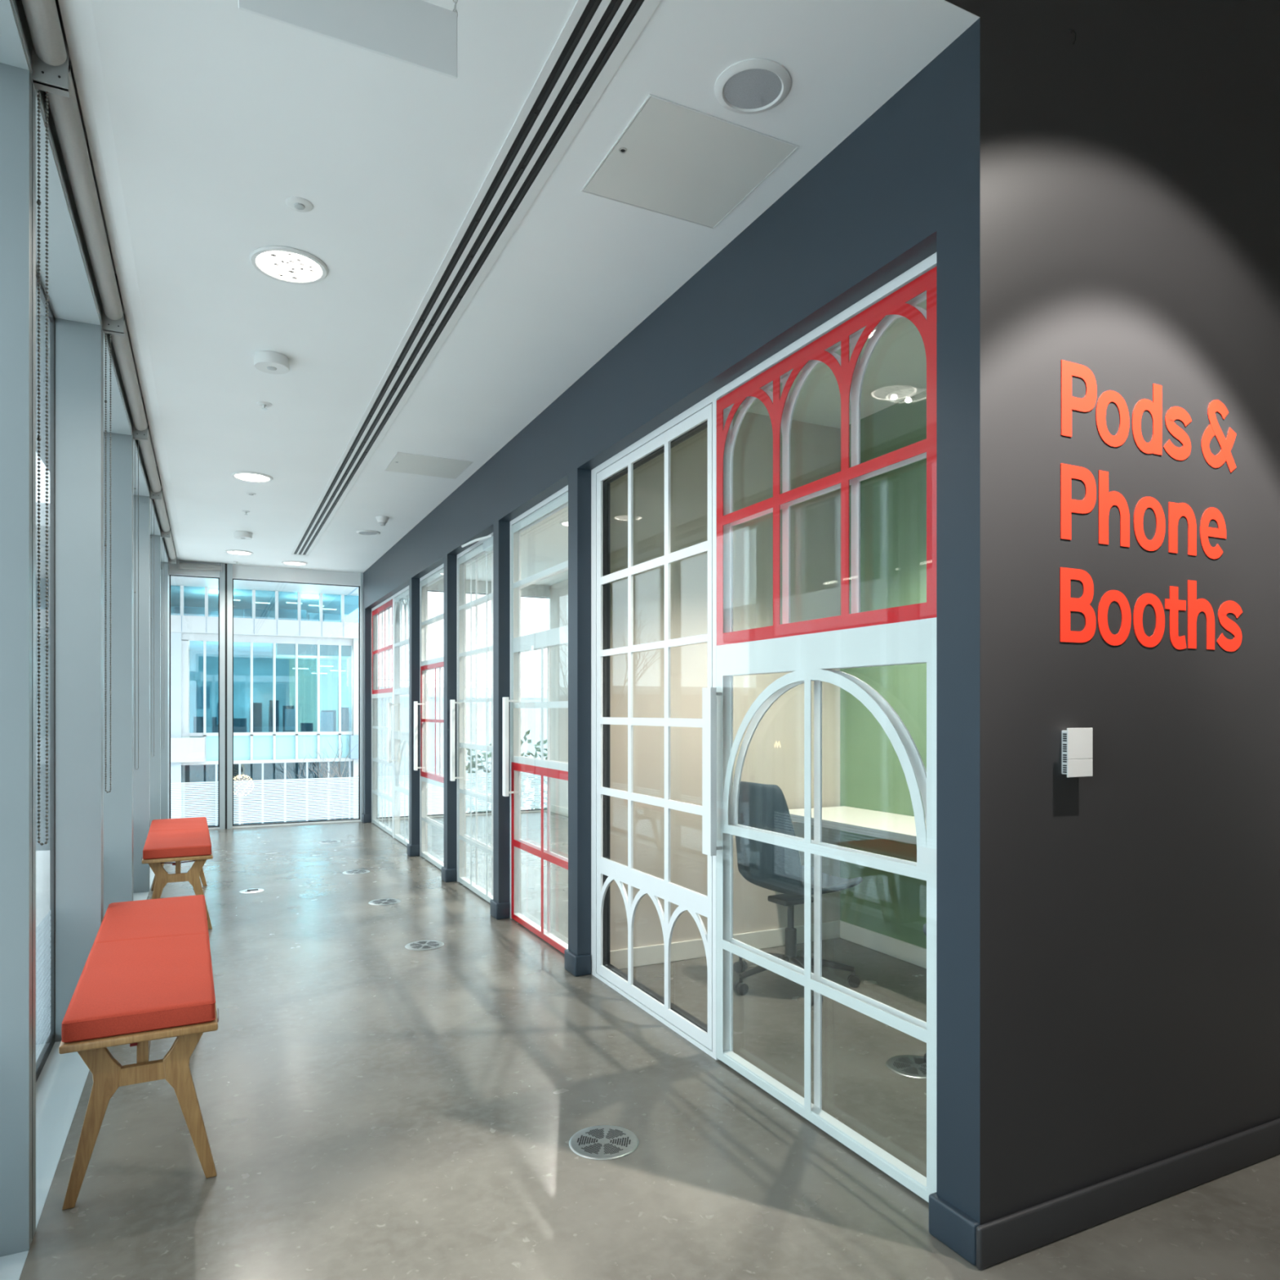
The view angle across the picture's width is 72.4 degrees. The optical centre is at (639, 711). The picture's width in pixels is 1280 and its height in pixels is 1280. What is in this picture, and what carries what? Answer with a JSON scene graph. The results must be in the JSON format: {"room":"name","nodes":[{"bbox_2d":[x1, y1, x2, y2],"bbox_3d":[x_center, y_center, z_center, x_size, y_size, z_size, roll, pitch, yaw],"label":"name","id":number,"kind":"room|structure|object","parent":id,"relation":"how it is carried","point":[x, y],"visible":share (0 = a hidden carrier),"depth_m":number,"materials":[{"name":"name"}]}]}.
{"room":"office corridor","nodes":[
{"label":"office corridor","id":0,"kind":"room"},
{"bbox_2d":[57,0,980,586],"bbox_3d":[-1.012,-1.738,6.452,4.522,0.150,9.428,0,0,-26],"label":"ceiling","id":1,"kind":"structure","parent":0,"point":[202,118],"depth_m":2.99,"materials":[{"name":"paint"}]},
{"bbox_2d":[68,51,173,540],"bbox_3d":[-3.064,-1.892,5.498,0.174,0.156,9.328,0,0,-26],"label":"recess","id":2,"kind":"structure","parent":1,"relation":"attached to","point":[71,69],"depth_m":3.11,"materials":[{"name":"metal"}]},
{"bbox_2d":[225,550,253,555],"bbox_3d":[-4.192,-1.658,9.149,0.272,0.009,0.272,0,0,-26],"label":"recessed light","id":3,"kind":"object","parent":1,"relation":"in","point":[230,552],"visible":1,"depth_m":9.14,"materials":[{"name":"white plastic"}]},
{"bbox_2d":[228,551,249,554],"bbox_3d":[-4.192,-1.660,9.149,0.208,0.001,0.208,0,0,-26],"label":"diffuser","id":4,"kind":"object","parent":3,"relation":"attached to","point":[229,552],"depth_m":9.14,"materials":[{"name":"white plastic"}]},
{"bbox_2d":[234,530,252,539],"bbox_3d":[-3.697,-1.634,8.148,0.156,0.058,0.156,0,0,-26],"label":"sensor","id":5,"kind":"object","parent":1,"relation":"attached to","point":[239,535],"visible":1,"depth_m":8.09,"materials":[{"name":"white plastic"}]},
{"bbox_2d":[245,492,256,495],"bbox_3d":[-2.973,-1.657,6.684,0.074,0.012,0.074,0,0,-26],"label":"sprinkler head","id":6,"kind":"object","parent":1,"relation":"attached to","point":[246,493],"visible":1,"depth_m":6.67},
{"bbox_2d":[231,471,272,482],"bbox_3d":[-2.748,-1.658,6.198,0.272,0.009,0.272,0,0,-26],"label":"recessed light","id":7,"kind":"object","parent":1,"relation":"in","point":[251,477],"visible":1,"depth_m":6.20,"materials":[{"name":"white plastic"}]},
{"bbox_2d":[235,473,267,480],"bbox_3d":[-2.748,-1.660,6.198,0.208,0.001,0.208,0,0,-26],"label":"diffuser","id":8,"kind":"object","parent":7,"relation":"attached to","point":[242,477],"depth_m":6.21,"materials":[{"name":"white plastic"}]},
{"bbox_2d":[257,401,271,409],"bbox_3d":[-2.032,-1.648,4.734,0.076,0.029,0.076,0,0,-26],"label":"sprinkler head","id":9,"kind":"object","parent":1,"relation":"attached to","point":[264,404],"visible":1,"depth_m":4.72},
{"bbox_2d":[253,351,289,374],"bbox_3d":[-1.729,-1.634,4.109,0.156,0.058,0.156,0,0,-26],"label":"sensor","id":10,"kind":"object","parent":1,"relation":"attached to","point":[268,362],"visible":1,"depth_m":4.07,"materials":[{"name":"white plastic"}]},
{"bbox_2d":[249,245,328,284],"bbox_3d":[-1.306,-1.658,3.258,0.272,0.009,0.272,0,0,-26],"label":"recessed light","id":11,"kind":"object","parent":1,"relation":"in","point":[287,264],"visible":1,"depth_m":3.25,"materials":[{"name":"white plastic"}]},
{"bbox_2d":[258,251,319,279],"bbox_3d":[-1.306,-1.660,3.258,0.208,0.001,0.208,0,0,-26],"label":"diffuser","id":12,"kind":"object","parent":11,"relation":"attached to","point":[273,264],"depth_m":3.26,"materials":[{"name":"white plastic"}]},
{"bbox_2d":[281,560,307,565],"bbox_3d":[-3.872,-1.658,9.808,0.272,0.009,0.272,0,0,-26],"label":"recessed light","id":13,"kind":"object","parent":1,"relation":"in","point":[286,562],"visible":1,"depth_m":9.80,"materials":[{"name":"white plastic"}]},
{"bbox_2d":[284,561,304,564],"bbox_3d":[-3.872,-1.660,9.808,0.208,0.001,0.208,0,0,-26],"label":"diffuser","id":14,"kind":"object","parent":13,"relation":"attached to","point":[286,562],"depth_m":9.81,"materials":[{"name":"white plastic"}]},
{"bbox_2d":[285,196,313,212],"bbox_3d":[-1.117,-1.657,2.869,0.084,0.012,0.084,0,0,-26],"label":"sprinkler head","id":15,"kind":"object","parent":1,"relation":"attached to","point":[296,203],"visible":1,"depth_m":2.86},
{"bbox_2d":[238,0,457,79],"bbox_3d":[-0.534,-1.452,1.632,0.392,0.420,0.011,0,0,-26],"label":"access panel","id":16,"kind":"object","parent":1,"relation":"hanging from","point":[420,33],"visible":1,"depth_m":1.65,"materials":[{"name":"metal"}]},
{"bbox_2d":[356,529,380,535],"bbox_3d":[-2.526,-1.657,8.132,0.212,0.012,0.212,0,0,-26],"label":"ceiling speaker","id":17,"kind":"object","parent":1,"relation":"attached to","point":[366,532],"visible":1,"depth_m":8.11,"materials":[{"name":"white plastic"}]},
{"bbox_2d":[359,531,377,534],"bbox_3d":[-2.526,-1.655,8.132,0.164,0.002,0.164,0,0,-26],"label":"speaker grille","id":18,"kind":"object","parent":17,"relation":"attached to","point":[360,532],"depth_m":8.11,"materials":[{"name":"grey metal"}]},
{"bbox_2d":[375,515,389,525],"bbox_3d":[-2.207,-1.627,7.495,0.110,0.072,0.110,0,0,-26],"label":"smoke detector","id":19,"kind":"object","parent":1,"relation":"attached to","point":[382,520],"visible":1,"depth_m":7.46,"materials":[{"name":"white plastic"}]},
{"bbox_2d":[384,452,473,479],"bbox_3d":[-1.437,-1.661,5.932,0.496,0.004,0.475,0,0,-26],"label":"access panel","id":20,"kind":"object","parent":1,"relation":"attached to","point":[406,463],"visible":1,"depth_m":5.92,"materials":[{"name":"white plastic"}]},
{"bbox_2d":[291,0,661,555],"bbox_3d":[-1.761,-1.661,5.526,0.174,0.004,8.418,0,0,-26],"label":"ceiling vent","id":21,"kind":"object","parent":1,"relation":"in","point":[597,36],"visible":1,"depth_m":2.82,"materials":[{"name":"white metal"}]},
{"bbox_2d":[559,520,568,526],"bbox_3d":[-0.576,-1.658,7.741,0.272,0.009,0.272,0,0,-26],"label":"recessed light","id":22,"kind":"object","parent":1,"relation":"in","point":[565,523],"visible":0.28,"depth_m":7.74,"materials":[{"name":"white plastic"}]},
{"bbox_2d":[581,93,799,228],"bbox_3d":[0.140,-1.661,2.683,0.492,0.004,0.488,0,0,-26],"label":"access panel","id":23,"kind":"object","parent":1,"relation":"attached to","point":[672,159],"visible":1,"depth_m":2.65,"materials":[{"name":"white metal"}]},
{"bbox_2d":[714,57,791,114],"bbox_3d":[0.300,-1.657,2.329,0.203,0.012,0.203,0,0,-26],"label":"ceiling speaker","id":24,"kind":"object","parent":1,"relation":"attached to","point":[757,85],"visible":1,"depth_m":2.31,"materials":[{"name":"white plastic"}]},
{"bbox_2d":[723,68,782,109],"bbox_3d":[0.300,-1.655,2.329,0.154,0.002,0.154,0,0,-26],"label":"speaker grille","id":25,"kind":"object","parent":24,"relation":"attached to","point":[743,88],"depth_m":2.32,"materials":[{"name":"grey metal"}]},
{"bbox_2d":[866,325,890,340],"bbox_3d":[0.946,-1.658,3.786,0.272,0.009,0.272,0,0,-26],"label":"recessed light","id":26,"kind":"object","parent":1,"relation":"in","point":[873,332],"visible":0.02,"depth_m":3.84,"materials":[{"name":"white plastic"}]},
{"bbox_2d":[549,579,568,811],"bbox_3d":[0.335,-0.167,8.607,0.100,2.993,6.750,0,0,-26],"label":"wall","id":27,"kind":"structure","parent":0,"point":[558,599],"depth_m":11.28,"materials":[{"name":"white paint"}]},
{"bbox_2d":[520,584,550,813],"bbox_3d":[-1.515,-0.185,11.519,0.850,3.270,0.130,0,0,-26],"label":"window","id":28,"kind":"structure","parent":27,"relation":"in","point":[533,590],"depth_m":11.54,"materials":[{"name":"clear glass"}]},
{"bbox_2d":[551,804,568,817],"bbox_3d":[0.302,1.280,8.546,0.014,0.100,6.630,0,0,-26],"label":"baseboard","id":29,"kind":"structure","parent":27,"relation":"attached to","point":[555,809],"depth_m":11.24,"materials":[{"name":"white paint"}]},
{"bbox_2d":[19,811,1279,1279],"bbox_3d":[1.415,1.390,3.466,6.400,0.120,16.970,0,0,-26],"label":"floor","id":30,"kind":"structure","parent":0,"point":[373,1107],"depth_m":2.80,"materials":[{"name":"grey concrete"}]},
{"bbox_2d":[0,0,31,1279],"bbox_3d":[-1.275,-0.260,1.391,0.269,3.420,1.602,0,0,-26],"label":"window","id":31,"kind":"structure","parent":30,"relation":"attached to","point":[14,51],"depth_m":2.08,"materials":[{"name":"clear glass"}]},
{"bbox_2d":[0,15,102,1257],"bbox_3d":[-1.977,-0.260,2.818,0.269,3.420,1.602,0,0,-26],"label":"window","id":32,"kind":"structure","parent":30,"relation":"attached to","point":[42,1087],"depth_m":2.15,"materials":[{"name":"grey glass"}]},
{"bbox_2d":[22,0,67,88],"bbox_3d":[-1.268,-0.737,1.766,0.079,2.154,0.963,0,0,-26],"label":"roller blind","id":33,"kind":"object","parent":32,"relation":"attached to","point":[44,19],"visible":1,"depth_m":2.14,"materials":[{"name":"grey fabric"}]},
{"bbox_2d":[32,47,123,845],"bbox_3d":[-1.833,-0.736,2.915,0.079,2.156,1.583,0,0,-26],"label":"roller blind","id":34,"kind":"object","parent":32,"relation":"attached to","point":[63,103],"visible":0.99,"depth_m":2.48,"materials":[{"name":"grey fabric"}]},
{"bbox_2d":[35,293,133,1044],"bbox_3d":[-2.679,-0.260,4.244,0.269,3.420,1.602,0,0,-26],"label":"window","id":35,"kind":"structure","parent":30,"relation":"attached to","point":[79,347],"depth_m":3.55,"materials":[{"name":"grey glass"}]},
{"bbox_2d":[102,307,147,792],"bbox_3d":[-2.534,-0.736,4.342,0.079,2.156,1.583,0,0,-26],"label":"roller blind","id":36,"kind":"object","parent":35,"relation":"attached to","point":[120,340],"visible":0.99,"depth_m":3.96,"materials":[{"name":"grey fabric"}]},
{"bbox_2d":[103,413,150,916],"bbox_3d":[-3.381,-0.260,5.671,0.269,3.420,1.602,0,0,-26],"label":"window","id":37,"kind":"structure","parent":30,"relation":"attached to","point":[118,802],"depth_m":4.98,"materials":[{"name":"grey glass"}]},
{"bbox_2d":[133,424,161,769],"bbox_3d":[-3.236,-0.737,5.768,0.079,2.154,1.583,0,0,-26],"label":"roller blind","id":38,"kind":"object","parent":37,"relation":"attached to","point":[145,445],"visible":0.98,"depth_m":5.33,"materials":[{"name":"grey fabric"}]},
{"bbox_2d":[58,1003,217,1209],"bbox_3d":[-1.721,1.101,3.082,0.374,0.458,1.630,0,0,-27],"label":"bench","id":39,"kind":"object","parent":30,"relation":"on","point":[108,1074],"visible":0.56,"depth_m":2.40,"materials":[{"name":"brown wood"}]},
{"bbox_2d":[61,894,218,1046],"bbox_3d":[-1.718,0.868,3.078,0.382,0.119,1.605,0,0,-27],"label":"bench cushion","id":40,"kind":"object","parent":39,"relation":"on","point":[148,966],"visible":0.99,"depth_m":2.70,"materials":[{"name":"red fabric"}]},
{"bbox_2d":[133,478,160,893],"bbox_3d":[-4.083,-0.260,7.098,0.269,3.420,1.602,0,0,-26],"label":"window","id":41,"kind":"structure","parent":30,"relation":"attached to","point":[143,874],"depth_m":6.42,"materials":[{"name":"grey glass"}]},
{"bbox_2d":[150,488,169,756],"bbox_3d":[-3.938,-0.737,7.195,0.079,2.154,1.583,0,0,-26],"label":"roller blind","id":42,"kind":"object","parent":41,"relation":"attached to","point":[162,514],"visible":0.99,"depth_m":6.50,"materials":[{"name":"grey fabric"}]},
{"bbox_2d":[150,521,168,825],"bbox_3d":[-4.785,-0.260,8.524,0.269,3.420,1.602,0,0,-26],"label":"window","id":43,"kind":"structure","parent":30,"relation":"attached to","point":[155,762],"depth_m":7.85,"materials":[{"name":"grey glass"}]},
{"bbox_2d":[160,525,176,748],"bbox_3d":[-4.640,-0.737,8.622,0.079,2.154,1.583,0,0,-26],"label":"roller blind","id":44,"kind":"object","parent":43,"relation":"attached to","point":[170,544],"visible":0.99,"depth_m":8.25,"materials":[{"name":"grey fabric"}]},
{"bbox_2d":[160,552,169,819],"bbox_3d":[-5.241,-0.260,9.447,0.265,3.420,0.480,0,0,-26],"label":"window","id":45,"kind":"structure","parent":30,"relation":"attached to","point":[165,753],"depth_m":9.28,"materials":[{"name":"glass"}]},
{"bbox_2d":[142,850,213,928],"bbox_3d":[-3.122,1.101,5.920,0.374,0.458,1.630,0,0,-27],"label":"bench","id":46,"kind":"object","parent":30,"relation":"on","point":[162,877],"visible":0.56,"depth_m":5.26,"materials":[{"name":"brown wood"}]},
{"bbox_2d":[142,817,211,865],"bbox_3d":[-3.119,0.868,5.916,0.382,0.119,1.605,0,0,-27],"label":"bench cushion","id":47,"kind":"object","parent":46,"relation":"on","point":[178,837],"visible":1,"depth_m":5.52,"materials":[{"name":"red fabric"}]},
{"bbox_2d":[168,555,232,829],"bbox_3d":[-4.925,-0.185,9.819,0.630,3.270,0.170,0,0,-26],"label":"window","id":48,"kind":"structure","parent":30,"relation":"on","point":[225,577],"depth_m":9.85,"materials":[{"name":"clear glass"}]},
{"bbox_2d":[178,560,222,572],"bbox_3d":[-4.890,-1.611,9.731,0.425,0.102,0.080,0,0,-26],"label":"roller blind","id":49,"kind":"object","parent":48,"relation":"attached to","point":[181,565],"visible":1,"depth_m":9.71,"materials":[{"name":"grey fabric"}]},
{"bbox_2d":[239,888,263,893],"bbox_3d":[-2.870,1.328,6.465,0.168,0.004,0.168,0,0,-26],"label":"floor vent","id":50,"kind":"object","parent":30,"relation":"on","point":[254,890],"visible":1,"depth_m":6.45,"materials":[{"name":"metal"}]},
{"bbox_2d":[232,564,363,828],"bbox_3d":[-3.956,-0.185,10.296,1.530,3.270,0.170,0,0,-26],"label":"window","id":51,"kind":"structure","parent":30,"relation":"on","point":[241,572],"depth_m":10.29,"materials":[{"name":"clear glass"}]},
{"bbox_2d":[318,840,340,843],"bbox_3d":[-3.158,1.328,8.890,0.216,0.003,0.216,0,0,-26],"label":"floor vent","id":52,"kind":"object","parent":30,"relation":"in","point":[326,841],"visible":1,"depth_m":8.86,"materials":[{"name":"metal"}]},
{"bbox_2d":[342,869,369,874],"bbox_3d":[-2.343,1.328,7.221,0.216,0.003,0.216,0,0,-26],"label":"floor vent","id":53,"kind":"object","parent":30,"relation":"in","point":[355,871],"visible":1,"depth_m":7.20,"materials":[{"name":"metal"}]},
{"bbox_2d":[368,898,400,905],"bbox_3d":[-1.778,1.328,6.091,0.216,0.003,0.216,0,0,-26],"label":"floor vent","id":54,"kind":"object","parent":30,"relation":"in","point":[380,901],"visible":1,"depth_m":6.09,"materials":[{"name":"metal"}]},
{"bbox_2d":[404,940,444,950],"bbox_3d":[-1.223,1.328,4.964,0.216,0.003,0.216,0,0,-26],"label":"floor vent","id":55,"kind":"object","parent":30,"relation":"in","point":[420,944],"visible":1,"depth_m":4.95,"materials":[{"name":"metal"}]},
{"bbox_2d":[568,1124,639,1159],"bbox_3d":[-0.111,1.328,2.698,0.216,0.003,0.216,0,0,-26],"label":"floor vent","id":56,"kind":"object","parent":30,"relation":"in","point":[602,1142],"visible":1,"depth_m":2.69,"materials":[{"name":"metal"}]},
{"bbox_2d":[733,781,862,1004],"bbox_3d":[0.720,0.832,4.254,0.623,0.994,0.638,0,0,-30],"label":"office chair","id":57,"kind":"object","parent":30,"relation":"on","point":[775,868],"visible":0.79,"depth_m":4.11,"materials":[{"name":"plastic"}]},
{"bbox_2d":[885,1054,926,1078],"bbox_3d":[1.032,1.328,3.272,0.216,0.003,0.216,0,0,-26],"label":"floor vent","id":58,"kind":"object","parent":30,"relation":"in","point":[908,1065],"visible":0.69,"depth_m":3.27,"materials":[{"name":"metal"}]},
{"bbox_2d":[922,923,926,1063],"bbox_3d":[1.304,0.832,3.043,0.638,0.994,0.623,0,0,-6],"label":"office chair","id":59,"kind":"object","parent":30,"relation":"on","point":[924,929],"visible":0.02,"depth_m":3.28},
{"bbox_2d":[363,17,980,1225],"bbox_3d":[-1.212,-0.167,6.354,0.120,2.993,9.428,0,0,-26],"label":"wall","id":60,"kind":"structure","parent":0,"point":[903,188],"depth_m":2.64,"materials":[{"name":"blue paint"}]},
{"bbox_2d":[361,813,371,822],"bbox_3d":[-3.279,1.279,10.479,0.089,0.102,0.160,0,0,-26],"label":"baseboard","id":61,"kind":"structure","parent":60,"relation":"attached to","point":[366,818],"depth_m":10.41,"materials":[{"name":"blue wood"}]},
{"bbox_2d":[371,595,393,837],"bbox_3d":[-2.873,0.055,9.834,0.068,2.550,1.383,0,0,-26],"label":"window","id":62,"kind":"structure","parent":60,"relation":"in","point":[386,605],"depth_m":10.02,"materials":[{"name":"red metal"}]},
{"bbox_2d":[387,585,408,846],"bbox_3d":[-2.334,0.055,8.665,0.133,2.550,1.188,0,0,-26],"label":"door","id":63,"kind":"structure","parent":60,"relation":"in","point":[399,597],"depth_m":9.13,"materials":[{"name":"white metal"}]},
{"bbox_2d":[407,843,419,856],"bbox_3d":[-2.091,1.279,8.064,0.089,0.102,0.133,0,0,-26],"label":"baseboard","id":64,"kind":"structure","parent":60,"relation":"attached to","point":[412,850],"depth_m":8.01,"materials":[{"name":"blue wood"}]},
{"bbox_2d":[413,563,444,869],"bbox_3d":[-1.754,0.055,7.487,0.133,2.550,1.227,0,0,-26],"label":"door","id":65,"kind":"structure","parent":60,"relation":"in","point":[425,664],"depth_m":7.99,"materials":[{"name":"red metal"}]},
{"bbox_2d":[377,578,491,820],"bbox_3d":[-2.588,-0.185,10.992,1.540,3.270,0.130,0,0,-26],"label":"window","id":66,"kind":"structure","parent":60,"relation":"in","point":[438,586],"depth_m":11.01,"materials":[{"name":"clear glass"}]},
{"bbox_2d":[441,866,456,882],"bbox_3d":[-1.500,1.279,6.863,0.089,0.102,0.143,0,0,-26],"label":"baseboard","id":67,"kind":"structure","parent":60,"relation":"attached to","point":[449,875],"depth_m":6.80,"materials":[{"name":"blue wood"}]},
{"bbox_2d":[449,532,493,902],"bbox_3d":[-1.166,0.055,6.280,0.142,2.550,1.226,0,0,-26],"label":"door","id":68,"kind":"structure","parent":60,"relation":"in","point":[484,545],"depth_m":6.49,"materials":[{"name":"white metal"}]},
{"bbox_2d":[489,899,509,919],"bbox_3d":[-0.907,1.279,5.657,0.089,0.102,0.148,0,0,-26],"label":"baseboard","id":69,"kind":"structure","parent":60,"relation":"attached to","point":[497,910],"depth_m":5.60,"materials":[{"name":"blue wood"}]},
{"bbox_2d":[502,484,568,953],"bbox_3d":[-0.571,0.055,5.081,0.133,2.550,1.208,0,0,-26],"label":"door","id":70,"kind":"structure","parent":60,"relation":"in","point":[557,501],"depth_m":5.37,"materials":[{"name":"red metal"}]},
{"bbox_2d":[564,949,591,976],"bbox_3d":[-0.318,1.279,4.461,0.089,0.102,0.155,0,0,-26],"label":"baseboard","id":71,"kind":"structure","parent":60,"relation":"attached to","point":[580,965],"depth_m":4.40,"materials":[{"name":"blue wood"}]},
{"bbox_2d":[591,391,721,1060],"bbox_3d":[0.036,0.055,3.846,0.133,2.550,1.288,0,0,-26],"label":"window","id":72,"kind":"structure","parent":60,"relation":"in","point":[702,415],"depth_m":3.77,"materials":[{"name":"white metal"}]},
{"bbox_2d":[715,252,936,1203],"bbox_3d":[0.583,0.055,2.808,0.068,2.550,1.200,0,0,-26],"label":"door","id":73,"kind":"structure","parent":60,"relation":"in","point":[811,650],"depth_m":2.79,"materials":[{"name":"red metal"}]},
{"bbox_2d":[928,1191,979,1265],"bbox_3d":[0.805,1.279,2.177,0.089,0.102,0.153,0,0,-26],"label":"baseboard","id":74,"kind":"structure","parent":60,"relation":"attached to","point":[951,1226],"depth_m":2.15,"materials":[{"name":"blue paint"}]},
{"bbox_2d":[609,410,839,951],"bbox_3d":[0.462,-0.167,4.852,1.548,2.993,0.100,0,0,-26],"label":"wall","id":75,"kind":"structure","parent":0,"point":[775,755],"depth_m":4.72,"materials":[{"name":"beige paint"}]},
{"bbox_2d":[609,920,840,968],"bbox_3d":[0.487,1.280,4.801,1.548,0.100,0.014,0,0,-26],"label":"baseboard","id":76,"kind":"structure","parent":75,"relation":"attached to","point":[692,948],"depth_m":4.70,"materials":[{"name":"white paint"}]},
{"bbox_2d":[840,390,926,948],"bbox_3d":[1.748,-0.167,4.104,0.100,2.993,2.578,0,0,-26],"label":"wall","id":77,"kind":"structure","parent":0,"point":[893,503],"depth_m":4.80,"materials":[{"name":"green paint"}]},
{"bbox_2d":[788,805,926,844],"bbox_3d":[1.492,0.574,3.921,0.516,0.037,2.400,0,0,-26],"label":"desk","id":78,"kind":"object","parent":77,"relation":"attached to","point":[891,826],"visible":0.08,"depth_m":4.41,"materials":[{"name":"white laminate"}]},
{"bbox_2d":[840,920,926,968],"bbox_3d":[1.718,1.280,4.037,0.014,0.100,2.444,0,0,-26],"label":"baseboard","id":79,"kind":"structure","parent":77,"relation":"attached to","point":[904,951],"depth_m":4.79,"materials":[{"name":"white paint"}]},
{"bbox_2d":[945,0,1279,1224],"bbox_3d":[1.729,-0.970,2.602,6.600,4.600,0.100,0,0,-26],"label":"wall","id":80,"kind":"structure","parent":0,"point":[1130,170],"depth_m":2.34,"materials":[{"name":"grey paint"}]},
{"bbox_2d":[1061,728,1093,777],"bbox_3d":[1.103,0.104,2.220,0.093,0.124,0.033,0,0,-26],"label":"thermostat","id":81,"kind":"object","parent":80,"relation":"attached to","point":[1077,744],"visible":1,"depth_m":2.21,"materials":[{"name":"white plastic"}]},
{"bbox_2d":[976,1118,1279,1270],"bbox_3d":[2.760,1.279,3.043,4.361,0.102,0.017,0,0,-26],"label":"baseboard","id":82,"kind":"structure","parent":80,"relation":"attached to","point":[1006,1237],"depth_m":2.29,"materials":[{"name":"grey paint"}]},
{"bbox_2d":[1059,360,1242,651],"bbox_3d":[1.416,-0.532,2.391,0.779,0.721,0.002,0,0,-26],"label":"sign","id":83,"kind":"object","parent":80,"relation":"attached to","point":[1107,500],"depth_m":2.36,"materials":[{"name":"orange plastic"}]},
{"bbox_3d":[-0.746,-2.620,0.213,0.350,1.300,2.203,0,0,-26],"label":"wall","id":84,"kind":"structure","parent":0,"visible":0},
{"bbox_2d":[35,341,42,460],"bbox_3d":[-3.436,-1.910,4.968,0.420,0.160,10.150,0,0,-26],"label":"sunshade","id":85,"kind":"object","parent":84,"relation":"attached to","point":[37,360],"depth_m":5.41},
{"label":"outside","id":86,"kind":"structure","parent":0,"visible":0},
{"bbox_2d":[377,777,546,817],"bbox_3d":[-22.071,5.030,44.865,240.000,0.200,220.000,0,0,-26],"label":"ground","id":87,"kind":"structure","parent":86,"point":[527,777],"depth_m":48.51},
{"bbox_2d":[35,502,358,850],"bbox_3d":[-13.655,0.330,25.379,11.900,9.200,14.600,0,0,-26],"label":"office building","id":88,"kind":"structure","parent":87,"relation":"on","point":[293,643],"depth_m":28.45,"materials":[{"name":"teal glass"}]},
{"bbox_2d":[233,774,253,824],"bbox_3d":[-10.978,3.339,24.132,0.601,3.182,0.600,0,0,-26],"label":"tree","id":89,"kind":"object","parent":87,"relation":"on","point":[241,778],"visible":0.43,"depth_m":24.03,"materials":[{"name":"grey plant"}]},
{"bbox_2d":[277,734,357,819],"bbox_3d":[-8.879,2.808,25.048,2.298,4.250,3.032,0,0,1],"label":"bare tree","id":90,"kind":"object","parent":87,"relation":"on","point":[319,755],"visible":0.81,"depth_m":24.70,"materials":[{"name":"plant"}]},
{"bbox_2d":[346,678,546,781],"bbox_3d":[4.556,1.367,78.525,62.500,7.126,13.500,0,0,-26],"label":"building","id":91,"kind":"structure","parent":87,"relation":"on","point":[531,718],"depth_m":63.01,"materials":[{"name":"concrete"}]},
{"bbox_2d":[466,743,491,812],"bbox_3d":[-4.782,2.932,26.605,2.378,3.996,2.318,0,0,-26],"label":"evergreen shrub","id":92,"kind":"object","parent":87,"relation":"on","point":[480,767],"visible":0.16,"depth_m":26.57,"materials":[{"name":"green plant"}]},
{"bbox_2d":[520,729,546,809],"bbox_3d":[-3.432,2.770,29.480,2.559,4.320,2.706,0,0,-26],"label":"evergreen shrub","id":93,"kind":"object","parent":87,"relation":"on","point":[527,732],"visible":0.07,"depth_m":29.45,"materials":[{"name":"green plant"}]},
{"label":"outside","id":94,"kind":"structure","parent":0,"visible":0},
{"bbox_2d":[35,850,45,1019],"bbox_3d":[-3.925,1.575,4.728,1.530,0.210,10.150,0,0,-26],"label":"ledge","id":95,"kind":"object","parent":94,"point":[40,855],"depth_m":7.21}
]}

